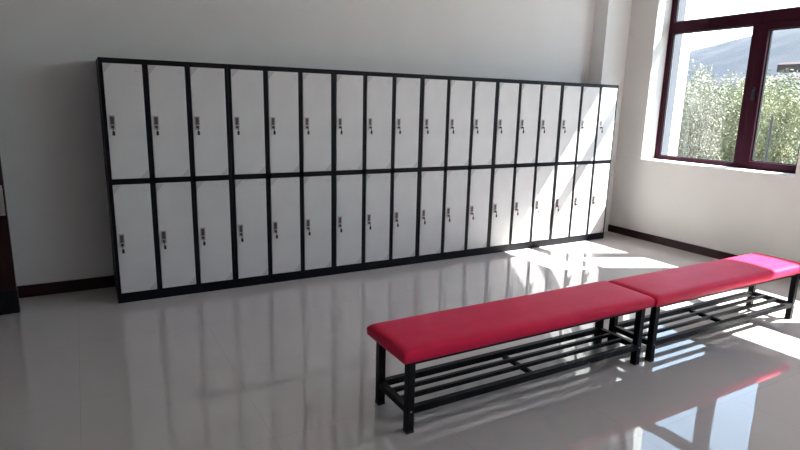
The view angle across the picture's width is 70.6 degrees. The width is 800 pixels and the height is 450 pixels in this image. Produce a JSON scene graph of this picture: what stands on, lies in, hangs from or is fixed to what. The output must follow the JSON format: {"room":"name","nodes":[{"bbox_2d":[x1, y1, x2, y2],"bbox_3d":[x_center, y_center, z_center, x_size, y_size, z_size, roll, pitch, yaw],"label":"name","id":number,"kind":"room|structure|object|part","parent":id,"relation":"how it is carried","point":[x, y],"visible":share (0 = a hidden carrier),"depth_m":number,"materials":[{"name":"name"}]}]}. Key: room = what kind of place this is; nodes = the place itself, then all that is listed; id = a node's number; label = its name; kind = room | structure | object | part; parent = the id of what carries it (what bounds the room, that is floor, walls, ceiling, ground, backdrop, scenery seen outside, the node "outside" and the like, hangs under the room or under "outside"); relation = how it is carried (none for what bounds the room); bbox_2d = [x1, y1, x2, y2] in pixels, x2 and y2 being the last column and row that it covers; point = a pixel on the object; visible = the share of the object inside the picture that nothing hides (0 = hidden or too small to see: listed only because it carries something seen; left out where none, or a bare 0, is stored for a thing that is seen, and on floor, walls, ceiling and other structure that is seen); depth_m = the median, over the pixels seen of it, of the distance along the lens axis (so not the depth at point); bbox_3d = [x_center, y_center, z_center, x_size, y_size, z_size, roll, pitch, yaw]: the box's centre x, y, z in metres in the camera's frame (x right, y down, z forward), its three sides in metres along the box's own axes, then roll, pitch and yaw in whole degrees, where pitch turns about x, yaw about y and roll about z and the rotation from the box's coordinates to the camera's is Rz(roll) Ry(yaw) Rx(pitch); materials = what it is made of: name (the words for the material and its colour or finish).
{"room":"changing room","nodes":[
{"label":"changing room","id":0,"kind":"room"},
{"bbox_2d":[0,0,631,285],"bbox_3d":[-1.240,-1.346,5.065,9.020,3.600,0.405,-5,14,-29],"label":"wall","id":1,"kind":"structure","parent":0,"point":[52,154],"depth_m":4.72,"materials":[{"name":"grey paint"}]},
{"bbox_2d":[17,275,114,297],"bbox_3d":[-3.083,0.537,4.427,1.520,0.098,0.014,-5,14,-29],"label":"baseboard","id":2,"kind":"structure","parent":1,"relation":"attached to","point":[41,289],"depth_m":4.62,"materials":[{"name":"tile"}]},
{"bbox_2d":[0,231,799,449],"bbox_3d":[1.227,1.385,1.481,9.400,0.120,9.975,-5,14,-29],"label":"floor","id":3,"kind":"structure","parent":0,"point":[285,365],"depth_m":3.38,"materials":[{"name":"tile"}]},
{"bbox_2d":[96,57,235,303],"bbox_3d":[-1.882,-0.369,4.612,0.902,1.850,0.498,-5,14,-29],"label":"tall cabinet","id":4,"kind":"object","parent":3,"relation":"on","point":[165,126],"visible":1,"depth_m":4.41,"materials":[{"name":"metal"}]},
{"bbox_3d":[-2.106,-0.750,4.138,0.039,0.104,0.004,-5,14,-29],"label":"handle plate","id":5,"kind":"part","parent":4,"relation":"part of","materials":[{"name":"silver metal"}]},
{"bbox_3d":[-2.127,0.120,4.324,0.039,0.104,0.004,-5,14,-29],"label":"handle plate","id":6,"kind":"part","parent":4,"relation":"part of","materials":[{"name":"silver metal"}]},
{"bbox_3d":[-2.028,-0.762,4.193,0.257,0.837,0.019,-5,14,-29],"label":"door","id":7,"kind":"part","parent":4,"relation":"part of","materials":[{"name":"metal"}]},
{"bbox_3d":[-2.049,0.106,4.379,0.257,0.849,0.019,-5,14,-29],"label":"door","id":8,"kind":"part","parent":4,"relation":"part of","materials":[{"name":"metal"}]},
{"bbox_3d":[-1.847,-0.775,4.282,0.039,0.104,0.004,-5,14,-29],"label":"handle plate","id":9,"kind":"part","parent":4,"relation":"part of","materials":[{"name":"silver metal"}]},
{"bbox_3d":[-1.868,0.096,4.468,0.039,0.104,0.004,-5,14,-29],"label":"handle plate","id":10,"kind":"part","parent":4,"relation":"part of","materials":[{"name":"silver metal"}]},
{"bbox_3d":[-1.768,-0.787,4.337,0.257,0.837,0.019,-5,14,-29],"label":"door","id":11,"kind":"part","parent":4,"relation":"part of","materials":[{"name":"metal"}]},
{"bbox_3d":[-1.790,0.081,4.524,0.257,0.849,0.019,-5,14,-29],"label":"door","id":12,"kind":"part","parent":4,"relation":"part of","materials":[{"name":"metal"}]},
{"bbox_3d":[-1.587,-0.800,4.426,0.039,0.104,0.004,-5,14,-29],"label":"handle plate","id":13,"kind":"part","parent":4,"relation":"part of","materials":[{"name":"silver metal"}]},
{"bbox_3d":[-1.608,0.071,4.612,0.039,0.104,0.004,-5,14,-29],"label":"handle plate","id":14,"kind":"part","parent":4,"relation":"part of","materials":[{"name":"silver metal"}]},
{"bbox_3d":[-1.509,-0.811,4.481,0.257,0.837,0.019,-5,14,-29],"label":"door","id":15,"kind":"part","parent":4,"relation":"part of","materials":[{"name":"metal"}]},
{"bbox_3d":[-1.530,0.057,4.668,0.257,0.849,0.019,-5,14,-29],"label":"door","id":16,"kind":"part","parent":4,"relation":"part of","materials":[{"name":"metal"}]},
{"bbox_2d":[227,64,333,287],"bbox_3d":[-1.095,-0.444,5.049,0.902,1.850,0.498,-5,14,-29],"label":"tall cabinet","id":17,"kind":"object","parent":3,"relation":"on","point":[281,119],"visible":0.99,"depth_m":4.85,"materials":[{"name":"metal"}]},
{"bbox_3d":[-1.319,-0.825,4.574,0.039,0.104,0.004,-5,14,-29],"label":"handle plate","id":18,"kind":"part","parent":17,"relation":"part of","materials":[{"name":"silver metal"}]},
{"bbox_3d":[-1.340,0.046,4.761,0.039,0.104,0.004,-5,14,-29],"label":"handle plate","id":19,"kind":"part","parent":17,"relation":"part of","materials":[{"name":"silver metal"}]},
{"bbox_3d":[-1.241,-0.837,4.630,0.257,0.837,0.019,-5,14,-29],"label":"door","id":20,"kind":"part","parent":17,"relation":"part of","materials":[{"name":"metal"}]},
{"bbox_3d":[-1.262,0.031,4.816,0.257,0.849,0.019,-5,14,-29],"label":"door","id":21,"kind":"part","parent":17,"relation":"part of","materials":[{"name":"metal"}]},
{"bbox_3d":[-1.081,0.021,4.905,0.039,0.104,0.004,-5,14,-29],"label":"handle plate","id":22,"kind":"part","parent":17,"relation":"part of","materials":[{"name":"silver metal"}]},
{"bbox_3d":[-0.981,-0.861,4.774,0.257,0.837,0.019,-5,14,-29],"label":"door","id":23,"kind":"part","parent":17,"relation":"part of","materials":[{"name":"metal"}]},
{"bbox_3d":[-1.002,0.007,4.960,0.257,0.849,0.019,-5,14,-29],"label":"door","id":24,"kind":"part","parent":17,"relation":"part of","materials":[{"name":"metal"}]},
{"bbox_3d":[-0.722,-0.886,4.918,0.257,0.837,0.019,-5,14,-29],"label":"door","id":25,"kind":"part","parent":17,"relation":"part of","materials":[{"name":"metal"}]},
{"bbox_3d":[-0.743,-0.018,5.104,0.257,0.849,0.019,-5,14,-29],"label":"door","id":26,"kind":"part","parent":17,"relation":"part of","materials":[{"name":"metal"}]},
{"bbox_2d":[334,70,421,274],"bbox_3d":[-0.308,-0.519,5.486,0.902,1.850,0.498,-5,14,-29],"label":"tall cabinet","id":27,"kind":"object","parent":3,"relation":"on","point":[377,115],"visible":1,"depth_m":5.28,"materials":[{"name":"metal"}]},
{"bbox_3d":[-0.475,-0.043,5.253,0.257,0.849,0.019,-5,14,-29],"label":"door","id":28,"kind":"part","parent":27,"relation":"part of","materials":[{"name":"metal"}]},
{"bbox_3d":[-0.454,-0.911,5.067,0.257,0.837,0.019,-5,14,-29],"label":"door","id":29,"kind":"part","parent":27,"relation":"part of","materials":[{"name":"metal"}]},
{"bbox_3d":[-0.215,-0.068,5.397,0.257,0.849,0.019,-5,14,-29],"label":"door","id":30,"kind":"part","parent":27,"relation":"part of","materials":[{"name":"metal"}]},
{"bbox_3d":[-0.194,-0.936,5.211,0.257,0.837,0.019,-5,14,-29],"label":"door","id":31,"kind":"part","parent":27,"relation":"part of","materials":[{"name":"metal"}]},
{"bbox_3d":[0.044,-0.092,5.542,0.257,0.849,0.019,-5,14,-29],"label":"door","id":32,"kind":"part","parent":27,"relation":"part of","materials":[{"name":"metal"}]},
{"bbox_3d":[0.065,-0.961,5.355,0.257,0.837,0.019,-5,14,-29],"label":"door","id":33,"kind":"part","parent":27,"relation":"part of","materials":[{"name":"metal"}]},
{"bbox_2d":[417,75,497,262],"bbox_3d":[0.479,-0.594,5.923,0.902,1.850,0.498,-5,14,-29],"label":"tall cabinet","id":34,"kind":"object","parent":3,"relation":"on","point":[458,114],"visible":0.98,"depth_m":5.72,"materials":[{"name":"metal"}]},
{"bbox_3d":[0.312,-0.118,5.690,0.257,0.849,0.019,-5,14,-29],"label":"door","id":35,"kind":"part","parent":34,"relation":"part of","materials":[{"name":"metal"}]},
{"bbox_3d":[0.334,-0.986,5.504,0.257,0.837,0.019,-5,14,-29],"label":"door","id":36,"kind":"part","parent":34,"relation":"part of","materials":[{"name":"metal"}]},
{"bbox_3d":[0.572,-0.143,5.835,0.257,0.849,0.019,-5,14,-29],"label":"door","id":37,"kind":"part","parent":34,"relation":"part of","materials":[{"name":"metal"}]},
{"bbox_3d":[0.593,-1.011,5.648,0.257,0.837,0.019,-5,14,-29],"label":"door","id":38,"kind":"part","parent":34,"relation":"part of","materials":[{"name":"metal"}]},
{"bbox_3d":[0.831,-0.167,5.979,0.257,0.849,0.019,-5,14,-29],"label":"door","id":39,"kind":"part","parent":34,"relation":"part of","materials":[{"name":"metal"}]},
{"bbox_3d":[0.853,-1.035,5.792,0.257,0.837,0.019,-5,14,-29],"label":"door","id":40,"kind":"part","parent":34,"relation":"part of","materials":[{"name":"metal"}]},
{"bbox_2d":[367,281,654,433],"bbox_3d":[0.695,0.694,3.262,1.783,0.460,0.401,-5,14,-29],"label":"bench","id":41,"kind":"object","parent":3,"relation":"on","point":[413,340],"visible":1,"depth_m":3.09,"materials":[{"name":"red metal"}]},
{"bbox_3d":[-0.103,0.768,2.996,0.040,0.381,0.040,-5,14,-29],"label":"leg","id":42,"kind":"part","parent":41,"relation":"part of","materials":[{"name":"black metal"}]},
{"bbox_3d":[-0.031,0.872,2.884,0.035,0.035,0.261,-5,14,-29],"label":"rack rail","id":43,"kind":"part","parent":41,"relation":"part of","materials":[{"name":"black metal"}]},
{"bbox_3d":[0.045,0.826,2.740,0.040,0.381,0.040,-5,14,-29],"label":"leg","id":44,"kind":"part","parent":41,"relation":"part of","materials":[{"name":"black metal"}]},
{"bbox_3d":[0.618,0.774,3.414,1.619,0.035,0.035,-5,14,-29],"label":"rack rail","id":45,"kind":"part","parent":41,"relation":"part of","materials":[{"name":"black metal"}]},
{"bbox_2d":[367,281,654,364],"bbox_3d":[0.699,0.504,3.221,1.783,0.072,0.401,-5,14,-29],"label":"cushion","id":46,"kind":"object","parent":41,"relation":"on","point":[413,339],"depth_m":3.05,"materials":[{"name":"red leather"}]},
{"bbox_3d":[0.766,0.833,3.157,1.619,0.035,0.035,-5,14,-29],"label":"rack rail","id":47,"kind":"part","parent":41,"relation":"part of","materials":[{"name":"black metal"}]},
{"bbox_3d":[0.698,0.555,3.232,1.687,0.027,0.329,-5,14,-29],"label":"seat frame","id":48,"kind":"part","parent":41,"relation":"part of","materials":[{"name":"black metal"}]},
{"bbox_3d":[1.343,0.630,3.799,0.040,0.381,0.040,-5,14,-29],"label":"leg","id":49,"kind":"part","parent":41,"relation":"part of","materials":[{"name":"black metal"}]},
{"bbox_3d":[1.415,0.735,3.687,0.035,0.035,0.261,-5,14,-29],"label":"rack rail","id":50,"kind":"part","parent":41,"relation":"part of","materials":[{"name":"black metal"}]},
{"bbox_3d":[1.491,0.689,3.543,0.040,0.381,0.040,-5,14,-29],"label":"leg","id":51,"kind":"part","parent":41,"relation":"part of","materials":[{"name":"black metal"}]},
{"bbox_2d":[488,79,562,253],"bbox_3d":[1.266,-0.668,6.360,0.902,1.850,0.498,-5,14,-29],"label":"tall cabinet","id":52,"kind":"object","parent":3,"relation":"on","point":[527,120],"visible":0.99,"depth_m":6.16,"materials":[{"name":"metal"}]},
{"bbox_3d":[1.100,-0.193,6.127,0.257,0.849,0.019,-5,14,-29],"label":"door","id":53,"kind":"part","parent":52,"relation":"part of","materials":[{"name":"metal"}]},
{"bbox_3d":[1.121,-1.061,5.941,0.257,0.837,0.019,-5,14,-29],"label":"door","id":54,"kind":"part","parent":52,"relation":"part of","materials":[{"name":"metal"}]},
{"bbox_3d":[1.359,-0.217,6.271,0.257,0.849,0.019,-5,14,-29],"label":"door","id":55,"kind":"part","parent":52,"relation":"part of","materials":[{"name":"metal"}]},
{"bbox_3d":[1.380,-1.085,6.085,0.257,0.837,0.019,-5,14,-29],"label":"door","id":56,"kind":"part","parent":52,"relation":"part of","materials":[{"name":"metal"}]},
{"bbox_3d":[1.619,-0.242,6.415,0.257,0.849,0.019,-5,14,-29],"label":"door","id":57,"kind":"part","parent":52,"relation":"part of","materials":[{"name":"metal"}]},
{"bbox_3d":[1.640,-1.110,6.229,0.257,0.837,0.019,-5,14,-29],"label":"door","id":58,"kind":"part","parent":52,"relation":"part of","materials":[{"name":"metal"}]},
{"bbox_2d":[549,82,618,245],"bbox_3d":[2.054,-0.743,6.797,0.902,1.850,0.498,-5,14,-29],"label":"tall cabinet","id":59,"kind":"object","parent":3,"relation":"on","point":[587,111],"visible":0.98,"depth_m":6.60,"materials":[{"name":"metal"}]},
{"bbox_3d":[1.887,-0.267,6.564,0.257,0.849,0.019,-5,14,-29],"label":"door","id":60,"kind":"part","parent":59,"relation":"part of","materials":[{"name":"metal"}]},
{"bbox_3d":[1.908,-1.135,6.378,0.257,0.837,0.019,-5,14,-29],"label":"door","id":61,"kind":"part","parent":59,"relation":"part of","materials":[{"name":"metal"}]},
{"bbox_3d":[2.146,-0.292,6.708,0.257,0.849,0.019,-5,14,-29],"label":"door","id":62,"kind":"part","parent":59,"relation":"part of","materials":[{"name":"metal"}]},
{"bbox_3d":[2.167,-1.160,6.522,0.257,0.837,0.019,-5,14,-29],"label":"door","id":63,"kind":"part","parent":59,"relation":"part of","materials":[{"name":"metal"}]},
{"bbox_3d":[2.406,-0.317,6.853,0.257,0.849,0.019,-5,14,-29],"label":"door","id":64,"kind":"part","parent":59,"relation":"part of","materials":[{"name":"metal"}]},
{"bbox_3d":[2.427,-1.185,6.666,0.257,0.837,0.019,-5,14,-29],"label":"door","id":65,"kind":"part","parent":59,"relation":"part of","materials":[{"name":"metal"}]},
{"bbox_2d":[607,253,799,361],"bbox_3d":[2.256,0.548,4.115,1.783,0.460,0.401,-5,14,-29],"label":"bench","id":66,"kind":"object","parent":3,"relation":"on","point":[668,287],"visible":0.84,"depth_m":3.97,"materials":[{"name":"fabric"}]},
{"bbox_3d":[1.458,0.623,3.849,0.040,0.381,0.040,-5,14,-29],"label":"leg","id":67,"kind":"part","parent":66,"relation":"part of","materials":[{"name":"black metal"}]},
{"bbox_3d":[1.530,0.727,3.737,0.035,0.035,0.261,-5,14,-29],"label":"rack rail","id":68,"kind":"part","parent":66,"relation":"part of","materials":[{"name":"black metal"}]},
{"bbox_3d":[1.606,0.681,3.593,0.040,0.381,0.040,-5,14,-29],"label":"leg","id":69,"kind":"part","parent":66,"relation":"part of","materials":[{"name":"black metal"}]},
{"bbox_3d":[2.179,0.629,4.267,1.619,0.035,0.035,-5,14,-29],"label":"rack rail","id":70,"kind":"part","parent":66,"relation":"part of","materials":[{"name":"black metal"}]},
{"bbox_2d":[608,253,799,306],"bbox_3d":[2.260,0.359,4.075,1.783,0.072,0.401,-5,14,-29],"label":"cushion","id":71,"kind":"object","parent":66,"relation":"on","point":[685,283],"depth_m":3.92,"materials":[{"name":"red leather"}]},
{"bbox_3d":[2.327,0.688,4.010,1.619,0.035,0.035,-5,14,-29],"label":"rack rail","id":72,"kind":"part","parent":66,"relation":"part of","materials":[{"name":"black metal"}]},
{"bbox_3d":[2.259,0.410,4.086,1.687,0.027,0.329,-5,14,-29],"label":"seat frame","id":73,"kind":"part","parent":66,"relation":"part of","materials":[{"name":"black metal"}]},
{"bbox_3d":[2.904,0.485,4.652,0.040,0.381,0.040,-5,14,-29],"label":"leg","id":74,"kind":"part","parent":66,"relation":"part of","materials":[{"name":"black metal"}]},
{"bbox_3d":[2.976,0.590,4.540,0.035,0.035,0.261,-5,14,-29],"label":"rack rail","id":75,"kind":"part","parent":66,"relation":"part of","materials":[{"name":"black metal"}]},
{"bbox_3d":[3.051,0.544,4.396,0.040,0.381,0.040,-5,14,-29],"label":"leg","id":76,"kind":"part","parent":66,"relation":"part of","materials":[{"name":"black metal"}]},
{"bbox_2d":[609,0,799,261],"bbox_3d":[5.200,-0.805,3.272,0.380,3.600,9.975,-5,14,-29],"label":"wall","id":77,"kind":"structure","parent":0,"point":[739,213],"depth_m":6.60,"materials":[{"name":"paint"}]},
{"bbox_2d":[662,0,686,154],"bbox_3d":[3.196,-1.706,7.245,0.120,4.400,0.658,-5,14,-29],"label":"reveal","id":78,"kind":"structure","parent":77,"relation":"attached to","point":[681,16],"depth_m":6.94,"materials":[{"name":"grey paint"}]},
{"bbox_2d":[668,0,695,155],"bbox_3d":[3.327,-1.719,7.317,0.180,4.400,0.660,-5,14,-29],"label":"pilaster","id":79,"kind":"object","parent":78,"relation":"attached to","point":[690,4],"visible":0.11,"depth_m":7.01,"materials":[{"name":"white paint"}]},
{"bbox_2d":[608,224,799,279],"bbox_3d":[5.038,0.946,3.458,0.013,0.091,9.370,-5,14,-29],"label":"baseboard","id":80,"kind":"structure","parent":77,"relation":"attached to","point":[684,246],"depth_m":6.64,"materials":[{"name":"tile"}]},
{"bbox_2d":[641,0,799,176],"bbox_3d":[3.537,-1.763,6.020,0.321,2.299,1.739,-5,14,-29],"label":"window","id":81,"kind":"structure","parent":77,"relation":"in","point":[763,23],"depth_m":6.00,"materials":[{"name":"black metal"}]},
{"bbox_3d":[3.486,-0.644,6.246,0.267,0.013,1.737,-5,14,-29],"label":"sill","id":82,"kind":"part","parent":81,"relation":"part of","materials":[{"name":"white stone"}]},
{"bbox_3d":[3.692,-1.372,5.910,0.036,0.130,0.033,-5,14,-29],"label":"handle","id":83,"kind":"part","parent":81,"relation":"part of","materials":[{"name":"black metal"}]},
{"bbox_3d":[3.874,-1.300,5.711,0.076,1.468,0.644,-5,14,-29],"label":"sash","id":84,"kind":"part","parent":81,"relation":"part of","materials":[{"name":"brown metal"}]},
{"bbox_3d":[-1.426,-0.177,-0.406,0.150,3.600,9.575,-5,14,-29],"label":"wall","id":85,"kind":"structure","parent":0,"visible":0},
{"bbox_2d":[0,157,19,314],"bbox_3d":[-3.147,-0.330,3.754,0.842,2.048,0.167,-5,14,-29],"label":"door","id":86,"kind":"structure","parent":85,"relation":"in","point":[9,298],"depth_m":4.06,"materials":[{"name":"red wood"}]},
{"bbox_3d":[-2.825,-0.163,3.913,0.129,0.215,0.058,-5,14,-29],"label":"handle","id":87,"kind":"part","parent":86,"relation":"part of","materials":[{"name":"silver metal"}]},
{"bbox_3d":[-3.164,0.585,3.947,0.837,0.178,0.050,-5,14,-29],"label":"kick plate","id":88,"kind":"part","parent":86,"relation":"part of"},
{"label":"outside","id":89,"kind":"structure","parent":0,"visible":0},
{"bbox_3d":[122.442,-41.685,219.629,420.000,1.369,560.000,-5,14,-29],"label":"ground","id":90,"kind":"structure","parent":89,"visible":0},
{"bbox_2d":[677,73,707,156],"bbox_3d":[8.529,-2.903,17.507,1.691,3.978,1.572,8,14,28],"label":"shrub","id":91,"kind":"object","parent":90,"relation":"on","point":[689,86],"visible":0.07,"depth_m":17.22,"materials":[{"name":"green plant"}]},
{"bbox_2d":[682,71,719,139],"bbox_3d":[11.805,-4.570,24.090,2.291,4.356,2.660,-8,15,-37],"label":"shrub","id":92,"kind":"object","parent":90,"relation":"on","point":[689,71],"visible":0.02,"depth_m":23.45,"materials":[{"name":"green plant"}]},
{"bbox_2d":[678,63,728,159],"bbox_3d":[7.776,-2.358,14.709,1.390,3.630,1.495,13,17,43],"label":"shrub","id":93,"kind":"object","parent":90,"relation":"on","point":[700,113],"visible":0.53,"depth_m":14.58,"materials":[{"name":"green plant"}]},
{"bbox_3d":[7.691,-1.792,14.964,0.357,2.413,0.713,6,13,19],"label":"stem","id":94,"kind":"part","parent":93,"relation":"part of","materials":[{"name":"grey plant"}]},
{"bbox_2d":[681,81,732,149],"bbox_3d":[15.949,-5.770,29.594,3.166,3.878,3.177,1,12,-1],"label":"shrub","id":95,"kind":"object","parent":90,"relation":"on","point":[711,81],"visible":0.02,"depth_m":29.50,"materials":[{"name":"green plant"}]},
{"bbox_2d":[678,59,739,160],"bbox_3d":[10.343,-3.436,19.429,1.770,4.479,2.055,3,12,7],"label":"shrub","id":96,"kind":"object","parent":90,"relation":"on","point":[696,59],"visible":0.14,"depth_m":18.96,"materials":[{"name":"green plant"}]},
{"bbox_2d":[701,76,768,161],"bbox_3d":[9.396,-2.419,15.821,1.654,3.681,1.638,-5,14,-27],"label":"shrub","id":97,"kind":"object","parent":90,"relation":"on","point":[729,155],"visible":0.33,"depth_m":15.73,"materials":[{"name":"green plant"}]},
{"bbox_3d":[9.549,-2.054,15.902,1.028,2.941,0.422,0,12,-8],"label":"stem","id":98,"kind":"part","parent":97,"relation":"part of","materials":[{"name":"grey plant"}]},
{"bbox_2d":[708,69,776,159],"bbox_3d":[13.135,-3.807,21.546,2.524,4.262,2.500,-9,16,-40],"label":"shrub","id":99,"kind":"object","parent":90,"relation":"on","point":[767,69],"visible":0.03,"depth_m":21.56,"materials":[{"name":"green plant"}]},
{"bbox_2d":[734,68,799,163],"bbox_3d":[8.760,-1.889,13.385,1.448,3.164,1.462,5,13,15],"label":"shrub","id":100,"kind":"object","parent":90,"relation":"on","point":[777,141],"visible":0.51,"depth_m":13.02,"materials":[{"name":"green plant"}]},
{"bbox_3d":[8.657,-1.558,13.348,0.373,2.528,0.909,10,15,34],"label":"stem","id":101,"kind":"part","parent":100,"relation":"part of","materials":[{"name":"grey plant"}]},
{"bbox_2d":[765,117,773,161],"bbox_3d":[7.574,-1.109,11.762,0.044,2.251,0.072,5,13,15],"label":"pole","id":102,"kind":"object","parent":90,"relation":"on","point":[771,122],"visible":0.35,"depth_m":11.62,"materials":[{"name":"black metal"}]},
{"bbox_2d":[769,67,799,160],"bbox_3d":[17.997,-5.129,26.395,3.166,4.194,3.177,-1,12,-9],"label":"shrub","id":103,"kind":"object","parent":90,"relation":"on","point":[798,80],"visible":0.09,"depth_m":25.56,"materials":[{"name":"green plant"}]},
{"bbox_2d":[790,113,799,160],"bbox_3d":[10.670,-2.055,14.150,1.654,3.602,1.638,-3,13,-21],"label":"shrub","id":104,"kind":"object","parent":90,"relation":"on","point":[796,144],"visible":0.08,"depth_m":14.28,"materials":[{"name":"green plant"}]},
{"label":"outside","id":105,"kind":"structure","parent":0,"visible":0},
{"bbox_2d":[686,28,799,106],"bbox_3d":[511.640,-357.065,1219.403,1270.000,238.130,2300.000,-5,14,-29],"label":"hills","id":106,"kind":"structure","parent":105,"point":[733,55],"depth_m":805.42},
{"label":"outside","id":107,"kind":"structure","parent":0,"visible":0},
{"bbox_2d":[734,73,799,105],"bbox_3d":[134.914,-39.190,174.435,110.000,37.000,130.000,-5,14,-29],"label":"slope","id":108,"kind":"structure","parent":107,"point":[796,74],"depth_m":226.60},
{"bbox_2d":[777,62,799,72],"bbox_3d":[150.508,-60.175,215.117,6.800,3.700,10.800,-5,14,-29],"label":"building","id":109,"kind":"structure","parent":108,"relation":"on","point":[795,66],"depth_m":214.72,"materials":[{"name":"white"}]}
]}

